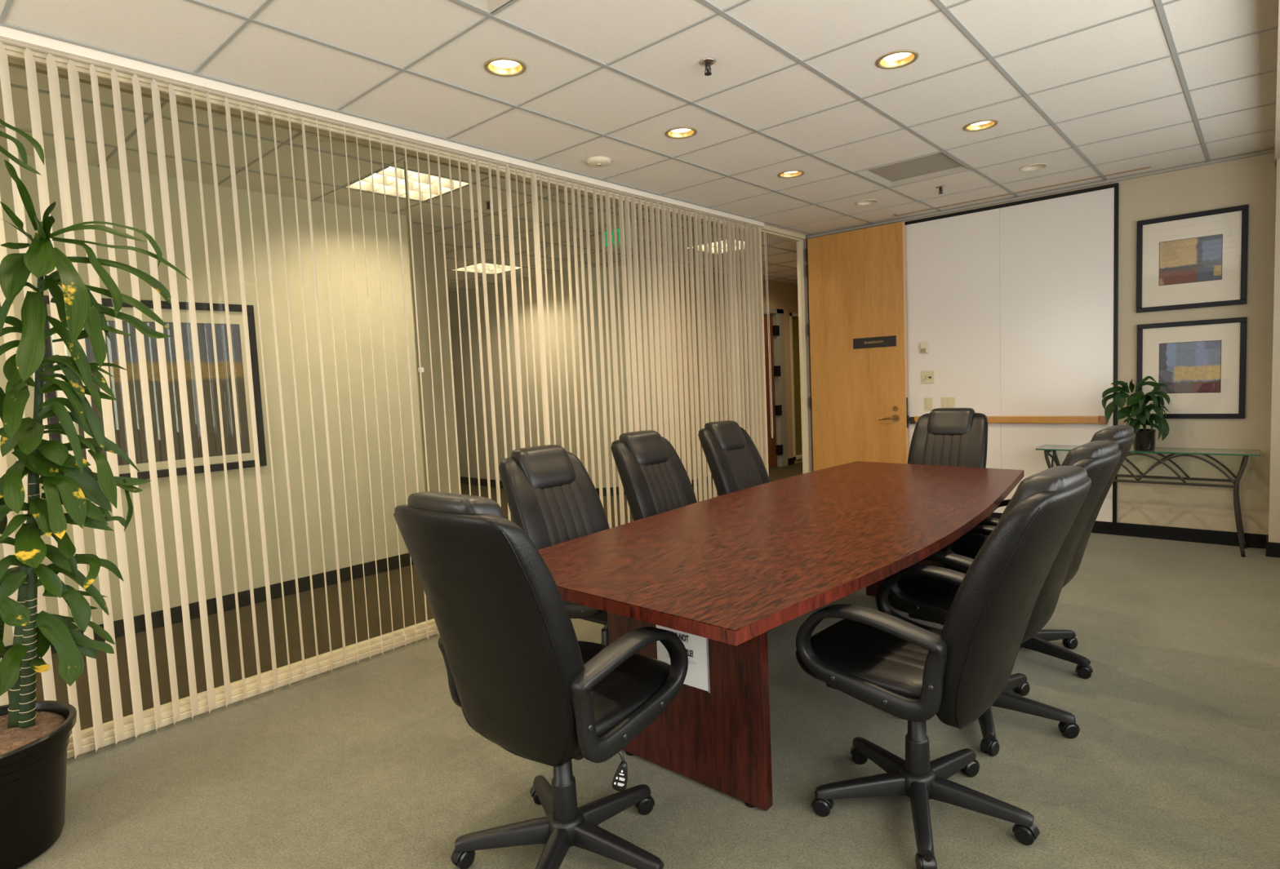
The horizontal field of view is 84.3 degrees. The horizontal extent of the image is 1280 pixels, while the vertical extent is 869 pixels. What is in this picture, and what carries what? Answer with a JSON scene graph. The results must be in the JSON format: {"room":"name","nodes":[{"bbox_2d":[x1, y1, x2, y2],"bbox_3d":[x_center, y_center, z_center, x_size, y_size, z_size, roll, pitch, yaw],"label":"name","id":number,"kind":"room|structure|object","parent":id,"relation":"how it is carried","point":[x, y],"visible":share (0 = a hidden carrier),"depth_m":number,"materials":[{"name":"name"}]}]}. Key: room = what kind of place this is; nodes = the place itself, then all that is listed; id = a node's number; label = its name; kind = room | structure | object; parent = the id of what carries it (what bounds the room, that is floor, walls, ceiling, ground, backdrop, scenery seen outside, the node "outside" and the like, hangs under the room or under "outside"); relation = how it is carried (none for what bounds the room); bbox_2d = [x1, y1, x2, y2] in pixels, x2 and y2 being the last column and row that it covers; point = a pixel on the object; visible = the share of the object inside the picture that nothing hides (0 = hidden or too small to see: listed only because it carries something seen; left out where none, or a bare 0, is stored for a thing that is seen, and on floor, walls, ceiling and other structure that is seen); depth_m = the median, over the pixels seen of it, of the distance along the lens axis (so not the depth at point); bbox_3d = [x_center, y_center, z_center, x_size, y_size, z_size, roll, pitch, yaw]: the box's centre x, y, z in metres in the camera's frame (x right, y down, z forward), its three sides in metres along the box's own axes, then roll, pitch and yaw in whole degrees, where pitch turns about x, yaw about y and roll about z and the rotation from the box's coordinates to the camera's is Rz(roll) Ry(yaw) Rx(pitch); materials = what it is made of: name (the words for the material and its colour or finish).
{"room":"conference room","nodes":[
{"label":"conference room","id":0,"kind":"room"},
{"bbox_2d":[0,151,425,646],"bbox_3d":[-3.575,-0.117,3.672,0.100,2.740,5.350,1,6,42],"label":"wall","id":1,"kind":"structure","parent":0,"point":[192,189],"depth_m":4.88,"materials":[{"name":"beige paint"}]},
{"bbox_2d":[43,295,266,479],"bbox_3d":[-2.913,-0.276,4.318,0.026,1.070,1.115,1,6,42],"label":"framed picture","id":2,"kind":"object","parent":1,"relation":"attached to","point":[204,329],"visible":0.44,"depth_m":4.41,"materials":[{"name":"black"}]},
{"bbox_2d":[71,321,249,465],"bbox_3d":[-2.901,-0.263,4.335,0.001,0.838,0.883,1,6,42],"label":"art print","id":3,"kind":"object","parent":2,"relation":"attached to","point":[204,331],"depth_m":4.38},
{"bbox_2d":[4,552,413,657],"bbox_3d":[-3.474,1.198,3.734,0.012,0.100,5.350,1,6,42],"label":"baseboard","id":4,"kind":"structure","parent":1,"relation":"attached to","point":[304,584],"depth_m":4.77,"materials":[{"name":"black plastic"}]},
{"bbox_2d":[2,42,752,759],"bbox_3d":[-1.474,-0.209,3.640,0.082,2.739,7.700,1,6,42],"label":"window","id":5,"kind":"structure","parent":0,"point":[15,55],"depth_m":3.42,"materials":[{"name":"beige paint"}]},
{"bbox_2d":[0,26,773,759],"bbox_3d":[-1.384,-0.219,3.628,0.098,2.722,7.704,1,6,42],"label":"vertical blind","id":6,"kind":"object","parent":5,"relation":"attached to","point":[753,329],"visible":0.86,"depth_m":3.44,"materials":[{"name":"beige fabric"}]},
{"bbox_2d":[406,216,459,493],"bbox_3d":[-1.858,-0.394,6.331,0.100,2.740,1.414,-3,4,-3],"label":"wall","id":7,"kind":"structure","parent":0,"point":[417,242],"depth_m":6.26,"materials":[{"name":"beige paint"}]},
{"bbox_2d":[448,268,584,480],"bbox_3d":[-2.358,-0.649,10.018,4.480,2.740,0.100,1,6,42],"label":"wall","id":8,"kind":"structure","parent":0,"point":[452,297],"depth_m":9.36,"materials":[{"name":"beige paint"}]},
{"bbox_2d":[460,476,503,488],"bbox_3d":[-2.336,0.670,10.075,4.480,0.100,0.012,1,6,42],"label":"baseboard","id":9,"kind":"structure","parent":8,"relation":"attached to","point":[464,480],"depth_m":10.00,"materials":[{"name":"black plastic"}]},
{"bbox_2d":[574,265,670,488],"bbox_3d":[-0.190,-0.638,8.574,1.061,2.740,0.100,-3,4,-3],"label":"wall","id":10,"kind":"structure","parent":0,"point":[593,269],"depth_m":8.50,"materials":[{"name":"beige paint"}]},
{"bbox_2d":[595,487,625,496],"bbox_3d":[-0.127,0.681,8.618,1.061,0.100,0.012,-3,4,-3],"label":"baseboard","id":11,"kind":"structure","parent":10,"relation":"attached to","point":[604,490],"depth_m":8.60,"materials":[{"name":"black plastic"}]},
{"bbox_2d":[0,0,1278,293],"bbox_3d":[-0.788,-1.828,6.474,11.582,0.001,14.021,1,6,42],"label":"ceiling","id":12,"kind":"structure","parent":0,"point":[182,34],"depth_m":3.42,"materials":[{"name":"tile"}]},
{"bbox_2d":[344,166,469,201],"bbox_3d":[-1.545,-1.714,4.704,0.590,0.114,0.590,1,6,42],"label":"ceiling light","id":13,"kind":"object","parent":12,"relation":"attached to","point":[388,172],"visible":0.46,"depth_m":4.78,"materials":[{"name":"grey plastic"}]},
{"bbox_2d":[458,0,510,13],"bbox_3d":[-0.527,-1.526,2.182,0.586,0.030,0.586,1,6,42],"label":"ceiling vent","id":14,"kind":"object","parent":12,"relation":"in","point":[487,6],"visible":1,"depth_m":2.54,"materials":[{"name":"beige metal"}]},
{"bbox_2d":[453,262,520,274],"bbox_3d":[-1.754,-1.963,8.137,0.590,0.114,0.590,1,6,42],"label":"ceiling light","id":15,"kind":"object","parent":12,"relation":"attached to","point":[489,267],"visible":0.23,"depth_m":8.23,"materials":[{"name":"white plastic"}]},
{"bbox_2d":[483,200,490,209],"bbox_3d":[-1.121,-1.693,5.223,0.072,0.054,0.072,1,6,42],"label":"sprinkler","id":16,"kind":"object","parent":12,"relation":"attached to","point":[487,202],"visible":0.94,"depth_m":5.21,"materials":[{"name":"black metal"}]},
{"bbox_2d":[484,57,526,76],"bbox_3d":[-0.579,-1.589,3.040,0.180,0.032,0.180,1,6,42],"label":"recessed light","id":17,"kind":"object","parent":12,"relation":"in","point":[500,67],"visible":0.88,"depth_m":3.07,"materials":[{"name":"gold metal"}]},
{"bbox_2d":[586,156,611,167],"bbox_3d":[-0.254,-1.678,4.371,0.156,0.034,0.156,1,6,42],"label":"smoke detector","id":18,"kind":"object","parent":12,"relation":"attached to","point":[596,162],"visible":1,"depth_m":4.33,"materials":[{"name":"beige plastic"}]},
{"bbox_2d":[604,220,632,253],"bbox_3d":[-0.196,-1.708,6.092,0.310,0.235,0.060,1,6,42],"label":"exit sign","id":19,"kind":"object","parent":12,"relation":"hanging from","point":[617,222],"visible":0.49,"depth_m":6.06,"materials":[{"name":"green plastic"}]},
{"bbox_2d":[0,0,1278,289],"bbox_3d":[-0.842,-1.823,6.409,11.700,0.016,13.864,1,6,42],"label":"ceiling grid","id":20,"kind":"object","parent":12,"relation":"attached to","point":[1159,5],"depth_m":3.55,"materials":[{"name":"grey paint"}]},
{"bbox_2d":[665,127,697,138],"bbox_3d":[0.228,-1.694,3.947,0.180,0.032,0.180,1,6,42],"label":"recessed light","id":21,"kind":"object","parent":12,"relation":"in","point":[677,132],"visible":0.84,"depth_m":3.98,"materials":[{"name":"gold metal"}]},
{"bbox_2d":[699,57,715,75],"bbox_3d":[0.295,-1.595,3.078,0.072,0.054,0.072,1,6,42],"label":"sprinkler","id":22,"kind":"object","parent":12,"relation":"attached to","point":[708,62],"visible":1,"depth_m":3.07,"materials":[{"name":"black metal"}]},
{"bbox_2d":[687,240,744,253],"bbox_3d":[0.877,-2.028,7.426,0.590,0.114,0.590,1,6,42],"label":"ceiling light","id":23,"kind":"object","parent":12,"relation":"attached to","point":[713,246],"visible":0.06,"depth_m":7.55,"materials":[{"name":"white plastic"}]},
{"bbox_2d":[777,169,804,178],"bbox_3d":[1.036,-1.798,4.855,0.180,0.032,0.180,1,6,42],"label":"recessed light","id":24,"kind":"object","parent":12,"relation":"in","point":[795,173],"visible":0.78,"depth_m":4.90,"materials":[{"name":"gold metal"}]},
{"bbox_2d":[854,199,877,205],"bbox_3d":[1.843,-1.903,5.762,0.180,0.032,0.180,1,6,42],"label":"recessed light","id":25,"kind":"object","parent":12,"relation":"in","point":[868,202],"visible":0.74,"depth_m":5.81,"materials":[{"name":"beige metal"}]},
{"bbox_2d":[875,49,919,69],"bbox_3d":[1.140,-1.674,3.138,0.180,0.032,0.180,1,6,42],"label":"recessed light","id":26,"kind":"object","parent":12,"relation":"in","point":[899,59],"visible":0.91,"depth_m":3.17,"materials":[{"name":"gold metal"}]},
{"bbox_2d":[855,151,971,187],"bbox_3d":[1.895,-1.839,4.904,0.586,0.030,0.586,1,6,42],"label":"ceiling vent","id":27,"kind":"object","parent":12,"relation":"in","point":[938,164],"visible":0.79,"depth_m":4.96,"materials":[{"name":"beige metal"}]},
{"bbox_2d":[935,185,946,194],"bbox_3d":[2.287,-1.858,5.379,0.072,0.054,0.072,1,6,42],"label":"sprinkler","id":28,"kind":"object","parent":12,"relation":"attached to","point":[940,188],"visible":1,"depth_m":5.37,"materials":[{"name":"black metal"}]},
{"bbox_2d":[963,120,998,131],"bbox_3d":[1.948,-1.778,4.046,0.180,0.032,0.180,1,6,42],"label":"recessed light","id":29,"kind":"object","parent":12,"relation":"in","point":[982,125],"visible":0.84,"depth_m":4.08,"materials":[{"name":"gold metal"}]},
{"bbox_2d":[893,166,1150,216],"bbox_3d":[2.951,-1.931,5.666,1.845,0.010,0.074,1,6,42],"label":"trim","id":30,"kind":"structure","parent":12,"relation":"attached to","point":[895,215],"depth_m":5.60,"materials":[{"name":"brown"}]},
{"bbox_2d":[1018,163,1048,171],"bbox_3d":[2.755,-1.883,4.953,0.180,0.032,0.180,1,6,42],"label":"recessed light","id":31,"kind":"object","parent":12,"relation":"in","point":[1036,166],"visible":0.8,"depth_m":4.99,"materials":[{"name":"beige metal"}]},
{"bbox_2d":[7,462,1279,868],"bbox_3d":[-0.630,0.937,6.715,11.700,0.080,13.600,1,6,42],"label":"floor","id":32,"kind":"structure","parent":0,"point":[1173,762],"depth_m":2.56,"materials":[{"name":"carpet"}]},
{"bbox_2d":[0,119,189,868],"bbox_3d":[-1.966,0.143,2.288,0.618,2.285,0.940,1,6,42],"label":"potted plant","id":33,"kind":"object","parent":32,"relation":"on","point":[34,735],"visible":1,"depth_m":2.21,"materials":[{"name":"green plant"}]},
{"bbox_2d":[393,491,688,868],"bbox_3d":[-0.244,0.675,1.991,0.628,1.116,0.717,1,6,39],"label":"office chair","id":34,"kind":"object","parent":32,"relation":"on","point":[520,676],"visible":1,"depth_m":1.79,"materials":[{"name":"black leather"}]},
{"bbox_2d":[498,444,609,645],"bbox_3d":[-0.204,0.603,3.109,0.762,1.088,0.636,1,6,40],"label":"office chair","id":35,"kind":"object","parent":32,"relation":"on","point":[550,494],"visible":0.36,"depth_m":3.15,"materials":[{"name":"black leather"}]},
{"bbox_2d":[610,430,697,521],"bbox_3d":[0.278,0.529,3.808,0.782,1.088,0.638,1,6,40],"label":"office chair","id":36,"kind":"object","parent":32,"relation":"on","point":[655,480],"visible":0.37,"depth_m":3.84,"materials":[{"name":"black leather"}]},
{"bbox_2d":[697,420,769,496],"bbox_3d":[0.773,0.464,4.370,0.775,1.088,0.642,1,6,42],"label":"office chair","id":37,"kind":"object","parent":32,"relation":"on","point":[735,463],"visible":0.35,"depth_m":4.43,"materials":[{"name":"black leather"}]},
{"bbox_2d":[537,461,1023,811],"bbox_3d":[0.890,0.706,3.277,1.262,0.760,3.175,1,6,42],"label":"conference table","id":38,"kind":"object","parent":32,"relation":"on","point":[729,570],"visible":0.76,"depth_m":2.41,"materials":[{"name":"brown wood"}]},
{"bbox_2d":[655,624,710,693],"bbox_3d":[0.139,0.703,2.379,0.222,0.285,0.004,1,6,42],"label":"paper notice","id":39,"kind":"object","parent":38,"relation":"attached to","point":[697,676],"visible":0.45,"depth_m":2.35,"materials":[{"name":"white paper"}]},
{"bbox_2d":[795,466,1091,868],"bbox_3d":[0.901,0.627,2.134,0.764,1.088,0.634,2,6,45],"label":"office chair","id":40,"kind":"object","parent":32,"relation":"on","point":[899,666],"visible":1,"depth_m":1.94,"materials":[{"name":"black leather"}]},
{"bbox_2d":[906,408,987,468],"bbox_3d":[1.972,0.387,4.692,0.624,1.088,0.762,1,6,42],"label":"office chair","id":41,"kind":"object","parent":32,"relation":"on","point":[942,437],"visible":0.31,"depth_m":4.79,"materials":[{"name":"black leather"}]},
{"bbox_2d":[885,440,1121,756],"bbox_3d":[1.369,0.563,2.705,0.774,1.088,0.647,2,6,45],"label":"office chair","id":42,"kind":"object","parent":32,"relation":"on","point":[923,598],"visible":0.42,"depth_m":2.57,"materials":[{"name":"black leather"}]},
{"bbox_2d":[937,425,1135,679],"bbox_3d":[1.787,0.504,3.235,0.762,1.088,0.635,2,6,44],"label":"office chair","id":43,"kind":"object","parent":32,"relation":"on","point":[969,545],"visible":0.23,"depth_m":3.12,"materials":[{"name":"black leather"}]},
{"bbox_2d":[1035,444,1260,557],"bbox_3d":[3.728,0.459,5.268,1.328,0.704,0.333,1,6,42],"label":"console table","id":44,"kind":"object","parent":32,"relation":"on","point":[1190,452],"visible":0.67,"depth_m":5.03,"materials":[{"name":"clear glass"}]},
{"bbox_2d":[1102,376,1171,451],"bbox_3d":[3.643,-0.157,5.195,0.421,0.541,0.223,1,6,42],"label":"potted plant","id":45,"kind":"object","parent":44,"relation":"on","point":[1145,439],"visible":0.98,"depth_m":5.14,"materials":[{"name":"green plant"}]},
{"bbox_2d":[667,266,802,479],"bbox_3d":[1.812,-0.856,10.281,0.100,2.740,4.550,1,6,42],"label":"wall","id":46,"kind":"structure","parent":0,"point":[780,295],"depth_m":9.35,"materials":[{"name":"beige paint"}]},
{"bbox_2d":[691,457,794,487],"bbox_3d":[1.383,0.528,9.748,0.012,0.100,2.950,1,6,42],"label":"baseboard","id":47,"kind":"structure","parent":46,"relation":"attached to","point":[790,461],"depth_m":10.70,"materials":[{"name":"black plastic"}]},
{"bbox_2d":[741,305,787,468],"bbox_3d":[1.761,-0.648,10.209,0.128,2.340,1.160,1,6,42],"label":"door","id":48,"kind":"structure","parent":46,"relation":"in","point":[778,445],"depth_m":10.44,"materials":[{"name":"brown wood"}]},
{"bbox_2d":[789,312,802,460],"bbox_3d":[2.619,-0.767,11.152,0.075,2.240,1.000,1,6,42],"label":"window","id":49,"kind":"structure","parent":46,"relation":"in","point":[793,317],"depth_m":10.92,"materials":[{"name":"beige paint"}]},
{"bbox_2d":[808,152,1276,534],"bbox_3d":[3.352,-0.590,5.831,4.420,2.740,0.120,1,6,42],"label":"wall","id":50,"kind":"structure","parent":0,"point":[1251,181],"depth_m":5.10,"materials":[{"name":"paint"}]},
{"bbox_2d":[748,225,809,476],"bbox_3d":[1.371,-0.577,6.838,0.120,2.739,0.892,1,6,42],"label":"trim","id":51,"kind":"structure","parent":50,"relation":"attached to","point":[798,238],"depth_m":7.10,"materials":[{"name":"beige paint"}]},
{"bbox_2d":[803,238,813,472],"bbox_3d":[1.691,-0.603,7.188,0.095,2.710,0.058,1,6,42],"label":"trim","id":52,"kind":"structure","parent":50,"relation":"attached to","point":[805,241],"depth_m":7.13,"materials":[{"name":"brown paint"}]},
{"bbox_2d":[804,221,909,471],"bbox_3d":[2.057,-0.586,6.769,0.993,2.683,0.109,1,6,42],"label":"door","id":53,"kind":"structure","parent":50,"relation":"in","point":[857,328],"depth_m":6.73,"materials":[{"name":"brown wood"}]},
{"bbox_2d":[904,182,1119,523],"bbox_3d":[3.049,-0.617,5.968,1.633,2.600,0.068,1,6,42],"label":"whiteboard","id":54,"kind":"object","parent":50,"relation":"attached to","point":[1015,304],"visible":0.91,"depth_m":5.86,"materials":[{"name":"white plastic"}]},
{"bbox_2d":[920,342,928,353],"bbox_3d":[2.564,-0.781,6.382,0.068,0.098,0.034,1,6,42],"label":"sensor","id":55,"kind":"object","parent":54,"relation":"attached to","point":[924,348],"visible":1,"depth_m":6.37,"materials":[{"name":"beige plastic"}]},
{"bbox_2d":[920,370,933,383],"bbox_3d":[2.594,-0.518,6.392,0.114,0.115,0.026,1,6,42],"label":"wall switch","id":56,"kind":"object","parent":54,"relation":"attached to","point":[926,377],"visible":1,"depth_m":6.39,"materials":[{"name":"beige plastic"}]},
{"bbox_2d":[924,397,933,410],"bbox_3d":[2.614,-0.277,6.411,0.072,0.115,0.012,1,6,42],"label":"wall switch","id":57,"kind":"object","parent":54,"relation":"attached to","point":[928,401],"visible":0.91,"depth_m":6.41,"materials":[{"name":"beige plastic"}]},
{"bbox_2d":[941,397,955,408],"bbox_3d":[2.740,-0.274,6.299,0.116,0.115,0.011,1,6,42],"label":"wall outlet","id":58,"kind":"object","parent":54,"relation":"attached to","point":[946,402],"visible":0.84,"depth_m":6.30,"materials":[{"name":"beige plastic"}]},
{"bbox_2d":[805,148,1275,239],"bbox_3d":[2.946,-1.941,5.943,3.580,0.021,0.020,1,6,42],"label":"trim","id":59,"kind":"structure","parent":50,"relation":"attached to","point":[1270,151],"depth_m":5.58,"materials":[{"name":"beige"}]},
{"bbox_2d":[989,512,1279,558],"bbox_3d":[3.651,0.749,5.463,3.240,0.100,0.262,1,6,42],"label":"baseboard","id":60,"kind":"structure","parent":50,"relation":"attached to","point":[1188,535],"depth_m":5.26,"materials":[{"name":"black plastic"}]},
{"bbox_2d":[1136,317,1247,418],"bbox_3d":[4.008,-0.471,5.163,0.629,0.708,0.026,1,6,42],"label":"framed picture","id":61,"kind":"object","parent":50,"relation":"attached to","point":[1202,364],"visible":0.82,"depth_m":5.13,"materials":[{"name":"black"}]},
{"bbox_2d":[1159,341,1221,393],"bbox_3d":[4.008,-0.489,5.163,0.351,0.365,0.001,1,6,42],"label":"art print","id":62,"kind":"object","parent":61,"relation":"attached to","point":[1193,366],"depth_m":5.16},
{"bbox_2d":[1136,204,1248,312],"bbox_3d":[3.969,-1.251,5.107,0.632,0.678,0.026,1,6,42],"label":"framed picture","id":63,"kind":"object","parent":50,"relation":"attached to","point":[1196,260],"visible":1,"depth_m":5.10,"materials":[{"name":"black"}]},
{"bbox_2d":[1159,234,1222,285],"bbox_3d":[3.970,-1.256,5.108,0.354,0.310,0.001,1,6,42],"label":"art print","id":64,"kind":"object","parent":63,"relation":"attached to","point":[1198,259],"depth_m":5.10},
{"bbox_2d":[1274,0,1279,167],"bbox_3d":[1.693,-1.491,1.312,0.734,0.120,8.650,1,6,42],"label":"trim","id":65,"kind":"structure","parent":50,"relation":"attached to","point":[1277,94],"depth_m":3.57,"materials":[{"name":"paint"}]},
{"bbox_2d":[1268,158,1279,542],"bbox_3d":[4.540,-0.486,4.537,0.723,2.620,0.250,1,6,42],"label":"wall","id":66,"kind":"structure","parent":0,"point":[1274,478],"depth_m":4.69,"materials":[{"name":"paint"}]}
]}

